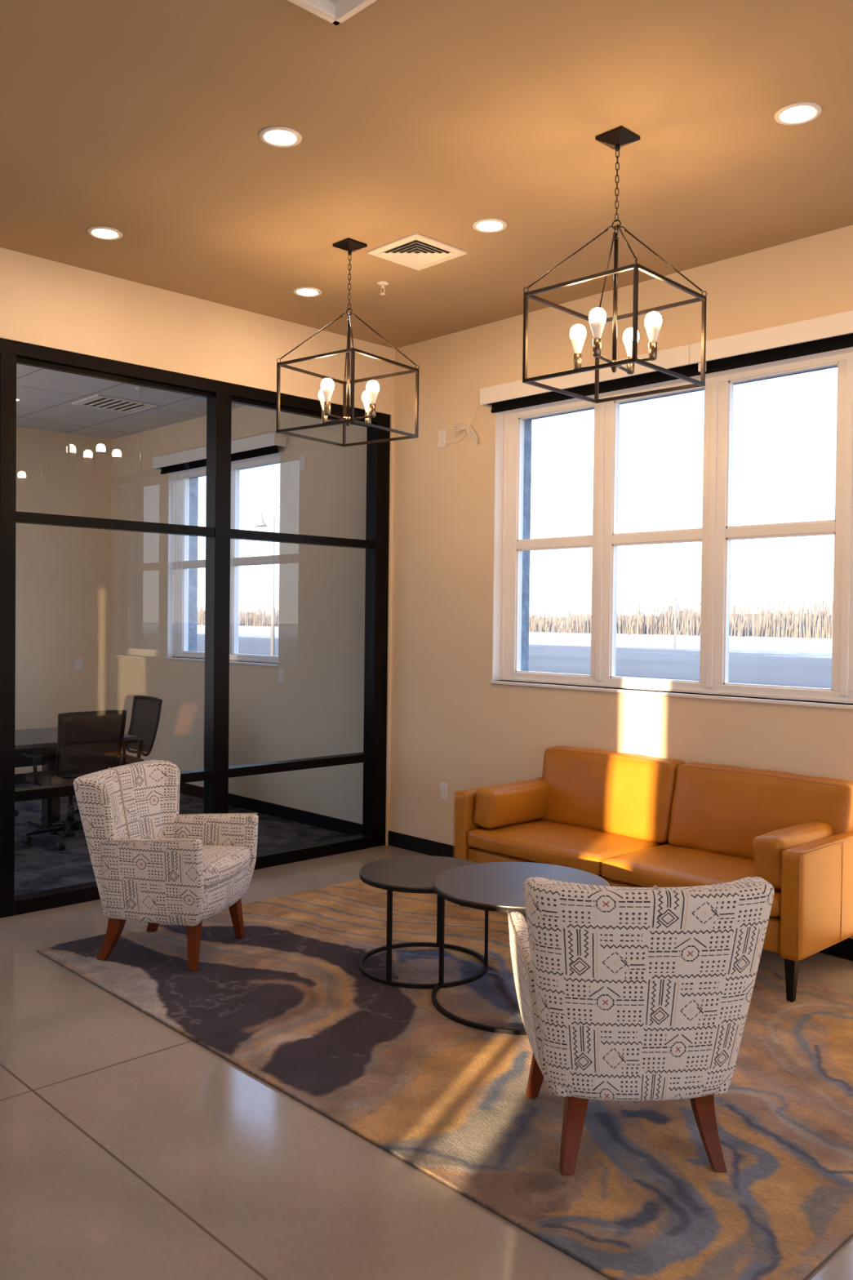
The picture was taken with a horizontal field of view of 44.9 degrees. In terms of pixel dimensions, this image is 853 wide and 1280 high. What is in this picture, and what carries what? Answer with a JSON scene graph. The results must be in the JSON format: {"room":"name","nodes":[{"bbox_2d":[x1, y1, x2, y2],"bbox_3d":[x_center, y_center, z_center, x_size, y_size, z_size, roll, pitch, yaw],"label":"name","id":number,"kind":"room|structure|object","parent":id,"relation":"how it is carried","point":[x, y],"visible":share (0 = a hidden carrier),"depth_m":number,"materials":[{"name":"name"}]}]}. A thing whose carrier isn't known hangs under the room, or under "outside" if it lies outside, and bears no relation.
{"room":"office waiting area","nodes":[
{"label":"office waiting area","id":0,"kind":"room"},
{"bbox_2d":[14,426,111,773],"bbox_3d":[-5.403,-0.271,8.364,6.000,3.700,0.150,0,2,-44],"label":"wall","id":1,"kind":"structure","parent":0,"point":[63,573],"depth_m":10.03,"materials":[{"name":"paint"}]},
{"bbox_2d":[75,657,82,670],"bbox_3d":[-3.428,0.238,10.165,0.072,0.116,0.010,0,2,-44],"label":"wall switch","id":2,"kind":"object","parent":1,"relation":"attached to","point":[78,661],"visible":1,"depth_m":10.16,"materials":[{"name":"white plastic"}]},
{"bbox_2d":[16,363,246,439],"bbox_3d":[-3.956,-1.984,6.844,6.000,0.060,4.270,0,2,-44],"label":"ceiling","id":3,"kind":"structure","parent":0,"point":[44,397],"depth_m":8.73,"materials":[{"name":"tile"}]},
{"bbox_2d":[71,394,158,413],"bbox_3d":[-2.601,-1.966,8.610,0.540,0.012,0.480,0,2,-44],"label":"ceiling vent","id":4,"kind":"object","parent":3,"relation":"in","point":[98,401],"visible":1,"depth_m":8.59,"materials":[{"name":"white metal"}]},
{"bbox_2d":[134,386,144,395],"bbox_3d":[-2.225,-1.926,8.002,0.072,0.060,0.072,0,2,-44],"label":"sprinkler","id":5,"kind":"object","parent":3,"relation":"attached to","point":[140,388],"visible":1,"depth_m":7.99,"materials":[{"name":"white metal"}]},
{"bbox_2d":[0,247,395,844],"bbox_3d":[-3.170,-0.291,4.593,8.000,3.539,0.120,0,2,-44],"label":"wall","id":6,"kind":"structure","parent":0,"point":[44,302],"depth_m":6.10,"materials":[{"name":"paint"}]},
{"bbox_2d":[0,337,390,918],"bbox_3d":[-2.214,-0.054,5.529,5.274,3.052,0.114,0,2,-44],"label":"glass wall","id":7,"kind":"structure","parent":6,"relation":"attached to","point":[220,396],"depth_m":6.35,"materials":[{"name":"black metal"}]},
{"bbox_2d":[14,773,362,835],"bbox_3d":[-3.944,1.375,6.855,6.000,0.102,4.120,0,2,-44],"label":"baseboard","id":8,"kind":"structure","parent":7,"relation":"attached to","point":[332,824],"depth_m":8.26,"materials":[{"name":"black rubber"}]},
{"bbox_2d":[255,506,279,532],"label":"street lamp","id":9,"kind":"object","parent":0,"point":[261,522],"depth_m":41.99,"materials":[{"name":"grey metal"}]},
{"bbox_2d":[270,564,275,655],"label":"window frame","id":10,"kind":"structure","parent":0,"point":[272,633],"depth_m":42.01,"materials":[{"name":"grey metal"}]},
{"bbox_2d":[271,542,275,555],"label":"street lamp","id":11,"kind":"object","parent":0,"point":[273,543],"depth_m":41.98,"materials":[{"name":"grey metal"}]},
{"bbox_2d":[0,0,852,348],"bbox_3d":[0.483,-1.964,0.776,8.000,0.080,10.630,0,2,-44],"label":"ceiling","id":12,"kind":"structure","parent":0,"point":[143,120],"depth_m":4.14,"materials":[{"name":"beige paint"}]},
{"bbox_2d":[87,226,122,239],"bbox_3d":[-1.606,-2.030,5.148,0.170,0.006,0.170,0,2,-44],"label":"recessed light","id":13,"kind":"object","parent":12,"relation":"in","point":[98,232],"visible":1,"depth_m":5.14,"materials":[{"name":"white"}]},
{"bbox_2d":[258,126,302,147],"bbox_3d":[-0.580,-1.997,4.096,0.170,0.006,0.170,0,2,-44],"label":"recessed light","id":14,"kind":"object","parent":12,"relation":"in","point":[276,136],"visible":1,"depth_m":4.09,"materials":[{"name":"white plastic"}]},
{"bbox_2d":[293,287,321,297],"bbox_3d":[-0.698,-2.036,6.036,0.170,0.006,0.170,0,2,-44],"label":"recessed light","id":15,"kind":"object","parent":12,"relation":"in","point":[301,291],"visible":1,"depth_m":6.03,"materials":[{"name":"white plastic"}]},
{"bbox_2d":[287,0,377,25],"bbox_3d":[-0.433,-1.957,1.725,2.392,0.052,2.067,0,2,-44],"label":"ceiling vent","id":16,"kind":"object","parent":12,"relation":"attached to","point":[339,12],"depth_m":3.22,"materials":[{"name":"white metal"}]},
{"bbox_2d":[275,237,419,447],"bbox_3d":[-0.397,-1.534,5.269,0.517,0.972,0.517,2,1,37],"label":"hanging lantern","id":17,"kind":"object","parent":12,"relation":"hanging from","point":[369,397],"visible":1,"depth_m":5.24,"materials":[{"name":"brown metal"}]},
{"bbox_2d":[321,410,328,423],"bbox_3d":[-0.531,-1.159,5.371,0.032,0.066,0.033,0,2,-44],"label":"socket","id":18,"kind":"object","parent":17,"relation":"attached to","point":[324,418],"depth_m":5.36,"materials":[{"name":"brown metal"}]},
{"bbox_2d":[324,401,330,415],"bbox_3d":[-0.495,-1.154,5.147,0.032,0.066,0.033,0,2,-44],"label":"socket","id":19,"kind":"object","parent":17,"relation":"attached to","point":[326,404],"depth_m":5.13,"materials":[{"name":"brown metal"}]},
{"bbox_2d":[364,412,371,423],"bbox_3d":[-0.307,-1.157,5.406,0.032,0.066,0.033,0,2,-44],"label":"socket","id":20,"kind":"object","parent":17,"relation":"attached to","point":[366,420],"depth_m":5.39,"materials":[{"name":"brown metal"}]},
{"bbox_2d":[368,403,375,417],"bbox_3d":[-0.272,-1.152,5.183,0.032,0.066,0.033,0,2,-44],"label":"socket","id":21,"kind":"object","parent":17,"relation":"attached to","point":[371,406],"depth_m":5.17,"materials":[{"name":"brown metal"}]},
{"bbox_2d":[376,280,389,295],"bbox_3d":[-0.248,-1.997,5.864,0.072,0.066,0.072,0,2,-44],"label":"sprinkler","id":22,"kind":"object","parent":12,"relation":"attached to","point":[382,283],"visible":1,"depth_m":5.85,"materials":[{"name":"white metal"}]},
{"bbox_2d":[367,232,467,270],"bbox_3d":[-0.048,-2.012,5.356,0.370,0.012,0.370,0,2,-44],"label":"ceiling vent","id":23,"kind":"object","parent":12,"relation":"in","point":[417,251],"visible":1,"depth_m":5.35,"materials":[{"name":"white metal"}]},
{"bbox_2d":[471,218,506,232],"bbox_3d":[0.306,-2.004,4.989,0.170,0.006,0.170,0,2,-44],"label":"recessed light","id":24,"kind":"object","parent":12,"relation":"in","point":[484,225],"visible":1,"depth_m":4.99,"materials":[{"name":"white"}]},
{"bbox_2d":[522,125,706,403],"bbox_3d":[0.748,-1.498,4.070,0.517,0.972,0.517,2,2,43],"label":"hanging lantern","id":25,"kind":"object","parent":12,"relation":"hanging from","point":[620,136],"visible":1,"depth_m":4.06,"materials":[{"name":"brown metal"}]},
{"bbox_2d":[573,353,582,369],"bbox_3d":[0.611,-1.122,4.168,0.032,0.066,0.033,0,2,-44],"label":"socket","id":26,"kind":"object","parent":25,"relation":"attached to","point":[577,357],"depth_m":4.15,"materials":[{"name":"brown metal"}]},
{"bbox_2d":[592,337,601,357],"bbox_3d":[0.653,-1.117,3.946,0.032,0.066,0.033,0,2,-44],"label":"socket","id":27,"kind":"object","parent":25,"relation":"attached to","point":[597,342],"depth_m":3.93,"materials":[{"name":"brown metal"}]},
{"bbox_2d":[626,356,635,374],"bbox_3d":[0.834,-1.120,4.210,0.032,0.066,0.033,0,2,-44],"label":"socket","id":28,"kind":"object","parent":25,"relation":"attached to","point":[630,366],"depth_m":4.20,"materials":[{"name":"brown metal"}]},
{"bbox_2d":[648,342,657,360],"bbox_3d":[0.875,-1.116,3.987,0.032,0.066,0.033,0,2,-44],"label":"socket","id":29,"kind":"object","parent":25,"relation":"attached to","point":[652,351],"depth_m":3.97,"materials":[{"name":"brown metal"}]},
{"bbox_2d":[774,102,822,125],"bbox_3d":[1.391,-1.969,3.860,0.170,0.006,0.170,0,2,-44],"label":"recessed light","id":30,"kind":"object","parent":12,"relation":"in","point":[799,113],"visible":1,"depth_m":3.85,"materials":[{"name":"white plastic"}]},
{"bbox_2d":[0,782,852,1279],"bbox_3d":[-1.039,1.645,2.386,8.000,0.204,14.900,0,2,-44],"label":"floor","id":31,"kind":"structure","parent":0,"point":[131,1148],"depth_m":3.06,"materials":[{"name":"tile"}]},
{"bbox_2d":[14,806,18,816],"bbox_3d":[-3.559,0.926,8.094,0.618,0.953,0.703,0,2,-44],"label":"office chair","id":32,"kind":"object","parent":31,"relation":"on","point":[16,811],"visible":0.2,"depth_m":8.20,"materials":[{"name":"black plastic"}]},
{"bbox_2d":[20,710,126,850],"bbox_3d":[-2.509,0.954,7.308,0.618,0.953,0.703,0,2,-44],"label":"office chair","id":33,"kind":"object","parent":31,"relation":"on","point":[87,744],"visible":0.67,"depth_m":7.10,"materials":[{"name":"black plastic"}]},
{"bbox_2d":[14,727,137,838],"bbox_3d":[-3.430,1.066,7.075,2.650,0.716,0.960,0,2,-44],"label":"meeting table","id":34,"kind":"object","parent":31,"relation":"on","point":[38,740],"visible":0.56,"depth_m":7.62,"materials":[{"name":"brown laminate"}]},
{"bbox_2d":[65,695,162,822],"bbox_3d":[-2.513,0.937,8.188,0.703,0.953,0.618,0,1,-40],"label":"office chair","id":35,"kind":"object","parent":31,"relation":"on","point":[146,710],"visible":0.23,"depth_m":8.35,"materials":[{"name":"black fabric"}]},
{"bbox_2d":[35,879,852,1279],"bbox_3d":[0.251,1.517,4.417,2.345,0.012,3.669,0,2,-44],"label":"area rug","id":36,"kind":"object","parent":31,"relation":"on","point":[289,1003],"visible":0.66,"depth_m":3.55,"materials":[{"name":"fabric"}]},
{"bbox_2d":[73,760,258,972],"bbox_3d":[-1.236,1.054,4.950,0.715,0.856,0.711,1,1,15],"label":"armchair","id":37,"kind":"object","parent":36,"relation":"on","point":[153,864],"visible":1,"depth_m":4.71,"materials":[{"name":"fabric"}]},
{"bbox_2d":[202,844,250,888],"bbox_3d":[-1.179,1.073,4.935,0.595,0.123,0.516,1,1,15],"label":"seat cushion","id":38,"kind":"object","parent":37,"relation":"on","point":[224,866],"depth_m":4.85,"materials":[{"name":"fabric"}]},
{"bbox_2d":[358,855,488,988],"bbox_3d":[-0.012,1.280,4.748,0.596,0.442,0.596,0,2,-44],"label":"coffee table","id":39,"kind":"object","parent":36,"relation":"on","point":[410,873],"visible":0.79,"depth_m":4.70,"materials":[{"name":"brown metal"}]},
{"bbox_2d":[431,862,610,1035],"bbox_3d":[0.394,1.266,4.335,0.740,0.497,0.740,0,2,-44],"label":"coffee table","id":40,"kind":"object","parent":36,"relation":"on","point":[495,886],"visible":0.7,"depth_m":4.34,"materials":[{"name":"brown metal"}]},
{"bbox_2d":[506,876,774,1175],"bbox_3d":[0.622,1.110,3.208,0.711,0.856,0.715,1,1,-3],"label":"armchair","id":41,"kind":"object","parent":36,"relation":"on","point":[624,993],"visible":1,"depth_m":2.92,"materials":[{"name":"fabric"}]},
{"bbox_2d":[453,746,852,1002],"bbox_3d":[1.127,1.077,5.294,0.783,0.879,2.032,0,2,-44],"label":"leather sofa","id":42,"kind":"object","parent":31,"relation":"on","point":[626,820],"visible":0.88,"depth_m":5.15,"materials":[{"name":"orange leather"}]},
{"bbox_2d":[473,777,549,829],"bbox_3d":[0.506,0.927,5.869,0.576,0.229,0.187,0,1,-41],"label":"pillow","id":43,"kind":"object","parent":42,"relation":"on","point":[496,806],"visible":0.9,"depth_m":5.74,"materials":[{"name":"leather"}]},
{"bbox_2d":[467,818,670,875],"bbox_3d":[0.779,1.104,5.615,0.727,0.131,0.904,0,2,-44],"label":"seat cushion","id":44,"kind":"object","parent":42,"relation":"on","point":[580,845],"depth_m":5.46,"materials":[{"name":"leather"}]},
{"bbox_2d":[538,746,685,843],"bbox_3d":[1.017,0.849,5.766,0.256,0.443,0.892,0,2,-44],"label":"cushion","id":45,"kind":"object","parent":42,"relation":"on","point":[632,796],"depth_m":5.64,"materials":[{"name":"leather"}]},
{"bbox_2d":[600,844,781,916],"bbox_3d":[1.421,1.125,4.947,0.727,0.131,0.939,0,2,-44],"label":"seat cushion","id":46,"kind":"object","parent":42,"relation":"on","point":[660,865],"depth_m":4.92,"materials":[{"name":"leather"}]},
{"bbox_2d":[668,762,852,859],"bbox_3d":[1.652,0.869,5.105,0.257,0.438,0.935,0,2,-44],"label":"cushion","id":47,"kind":"object","parent":42,"relation":"on","point":[720,810],"depth_m":5.08,"materials":[{"name":"leather"}]},
{"bbox_2d":[752,821,834,889],"bbox_3d":[1.672,0.965,4.642,0.193,0.246,0.576,2,2,44],"label":"pillow","id":48,"kind":"object","parent":42,"relation":"on","point":[769,847],"visible":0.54,"depth_m":4.47,"materials":[{"name":"leather"}]},
{"bbox_2d":[109,225,852,938],"bbox_3d":[1.892,-0.223,5.212,0.160,3.900,15.000,0,2,-44],"label":"wall","id":49,"kind":"structure","parent":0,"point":[453,726],"depth_m":7.04,"materials":[{"name":"paint"}]},
{"bbox_2d":[159,445,278,474],"bbox_3d":[-1.819,-1.578,8.874,0.076,0.130,1.880,0,2,-44],"label":"roller shade","id":50,"kind":"object","parent":49,"relation":"attached to","point":[273,449],"visible":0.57,"depth_m":8.66,"materials":[{"name":"black fabric"}]},
{"bbox_2d":[152,431,286,469],"bbox_3d":[-1.823,-1.612,8.869,0.119,0.104,1.920,0,2,-44],"label":"window valance","id":51,"kind":"object","parent":49,"relation":"attached to","point":[273,438],"visible":0.86,"depth_m":8.55,"materials":[{"name":"white"}]},
{"bbox_2d":[165,452,280,666],"bbox_3d":[-1.742,-0.666,8.978,0.173,1.725,1.768,0,2,-44],"label":"window","id":52,"kind":"structure","parent":49,"relation":"attached to","point":[179,564],"depth_m":9.53,"materials":[{"name":"white plastic"}]},
{"bbox_2d":[278,669,284,684],"bbox_3d":[-1.167,0.292,8.279,0.010,0.116,0.072,0,2,-44],"label":"wall switch","id":53,"kind":"object","parent":49,"relation":"attached to","point":[281,672],"visible":1,"depth_m":8.27,"materials":[{"name":"white plastic"}]},
{"bbox_2d":[298,454,305,470],"bbox_3d":[-0.974,-1.388,8.068,0.009,0.116,0.072,0,2,-44],"label":"wall outlet","id":54,"kind":"object","parent":49,"relation":"attached to","point":[302,458],"visible":1,"depth_m":8.06,"materials":[{"name":"white plastic"}]},
{"bbox_2d":[438,429,446,448],"bbox_3d":[0.105,-1.356,6.944,0.009,0.116,0.072,0,2,-44],"label":"wall outlet","id":55,"kind":"object","parent":49,"relation":"attached to","point":[442,433],"visible":1,"depth_m":6.94,"materials":[{"name":"white plastic"}]},
{"bbox_2d":[440,782,448,800],"bbox_3d":[0.116,1.021,6.948,0.010,0.116,0.072,0,2,-44],"label":"wall outlet","id":56,"kind":"object","parent":49,"relation":"attached to","point":[443,786],"visible":1,"depth_m":6.94,"materials":[{"name":"white plastic"}]},
{"bbox_2d":[488,391,575,413],"bbox_3d":[0.659,-1.450,6.288,0.083,0.063,0.687,0,2,-44],"label":"roller shade","id":57,"kind":"object","parent":49,"relation":"attached to","point":[550,397],"depth_m":6.32,"materials":[{"name":"black fabric"}]},
{"bbox_2d":[563,383,595,395],"bbox_3d":[0.916,-1.442,6.021,0.083,0.063,0.227,0,2,-44],"label":"roller shade","id":58,"kind":"object","parent":49,"relation":"attached to","point":[588,389],"depth_m":6.01,"materials":[{"name":"black fabric"}]},
{"bbox_2d":[387,831,852,960],"bbox_3d":[3.366,1.526,3.562,0.015,0.102,10.500,0,2,-44],"label":"baseboard","id":59,"kind":"structure","parent":49,"relation":"attached to","point":[844,948],"depth_m":7.00,"materials":[{"name":"black rubber"}]},
{"bbox_2d":[599,371,679,393],"bbox_3d":[1.198,-1.433,5.727,0.083,0.063,0.521,0,2,-44],"label":"roller shade","id":60,"kind":"object","parent":49,"relation":"attached to","point":[654,377],"depth_m":5.76,"materials":[{"name":"black fabric"}]},
{"bbox_2d":[480,310,852,407],"bbox_3d":[1.460,-1.507,5.450,0.119,0.104,3.119,0,2,-44],"label":"window valance","id":61,"kind":"object","parent":49,"relation":"attached to","point":[841,323],"visible":0.94,"depth_m":5.36,"materials":[{"name":"white"}]},
{"bbox_2d":[442,395,479,444],"bbox_3d":[0.253,-1.427,6.759,0.036,0.319,0.448,0,1,-41],"label":"power cord","id":62,"kind":"object","parent":61,"relation":"hanging from","point":[468,430],"visible":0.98,"depth_m":6.72,"materials":[{"name":"beige plastic"}]},
{"bbox_2d":[489,346,852,709],"bbox_3d":[1.538,-0.555,5.562,0.173,1.738,3.064,0,2,-44],"label":"window","id":63,"kind":"structure","parent":49,"relation":"attached to","point":[717,533],"depth_m":5.63,"materials":[{"name":"white plastic"}]},
{"bbox_2d":[667,362,701,377],"bbox_3d":[1.401,-1.427,5.515,0.083,0.064,0.200,0,2,-44],"label":"roller shade","id":64,"kind":"object","parent":49,"relation":"attached to","point":[692,370],"depth_m":5.51,"materials":[{"name":"black fabric"}]},
{"bbox_2d":[705,333,852,373],"bbox_3d":[1.759,-1.415,5.142,0.083,0.063,0.777,0,2,-44],"label":"roller shade","id":65,"kind":"object","parent":49,"relation":"attached to","point":[831,344],"depth_m":5.13,"materials":[{"name":"black fabric"}]},
{"bbox_2d":[187,365,837,671],"bbox_3d":[1.645,-0.384,5.663,0.110,4.600,23.000,0,2,-44],"label":"building exterior","id":66,"kind":"structure","parent":0,"point":[193,482],"depth_m":6.74,"materials":[{"name":"white paint"}]},
{"label":"outside","id":67,"kind":"structure","parent":0,"visible":0},
{"bbox_2d":[196,624,832,688],"bbox_3d":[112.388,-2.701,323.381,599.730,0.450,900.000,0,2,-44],"label":"ground","id":68,"kind":"structure","parent":67,"point":[792,661],"depth_m":62.02,"materials":[{"name":"white snow"}]},
{"bbox_2d":[197,586,833,639],"bbox_3d":[-10.480,-6.994,237.542,32.261,8.558,493.771,0,2,-44],"label":"tree line","id":69,"kind":"object","parent":68,"relation":"on","point":[790,624],"visible":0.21,"depth_m":170.94,"materials":[{"name":"brown plant"}]},
{"bbox_2d":[673,597,677,648],"bbox_3d":[19.276,-1.329,79.966,0.296,3.950,0.296,1,1,24],"label":"light pole","id":70,"kind":"object","parent":68,"relation":"on","point":[675,599],"visible":0.97,"depth_m":79.92,"materials":[{"name":"grey metal"}]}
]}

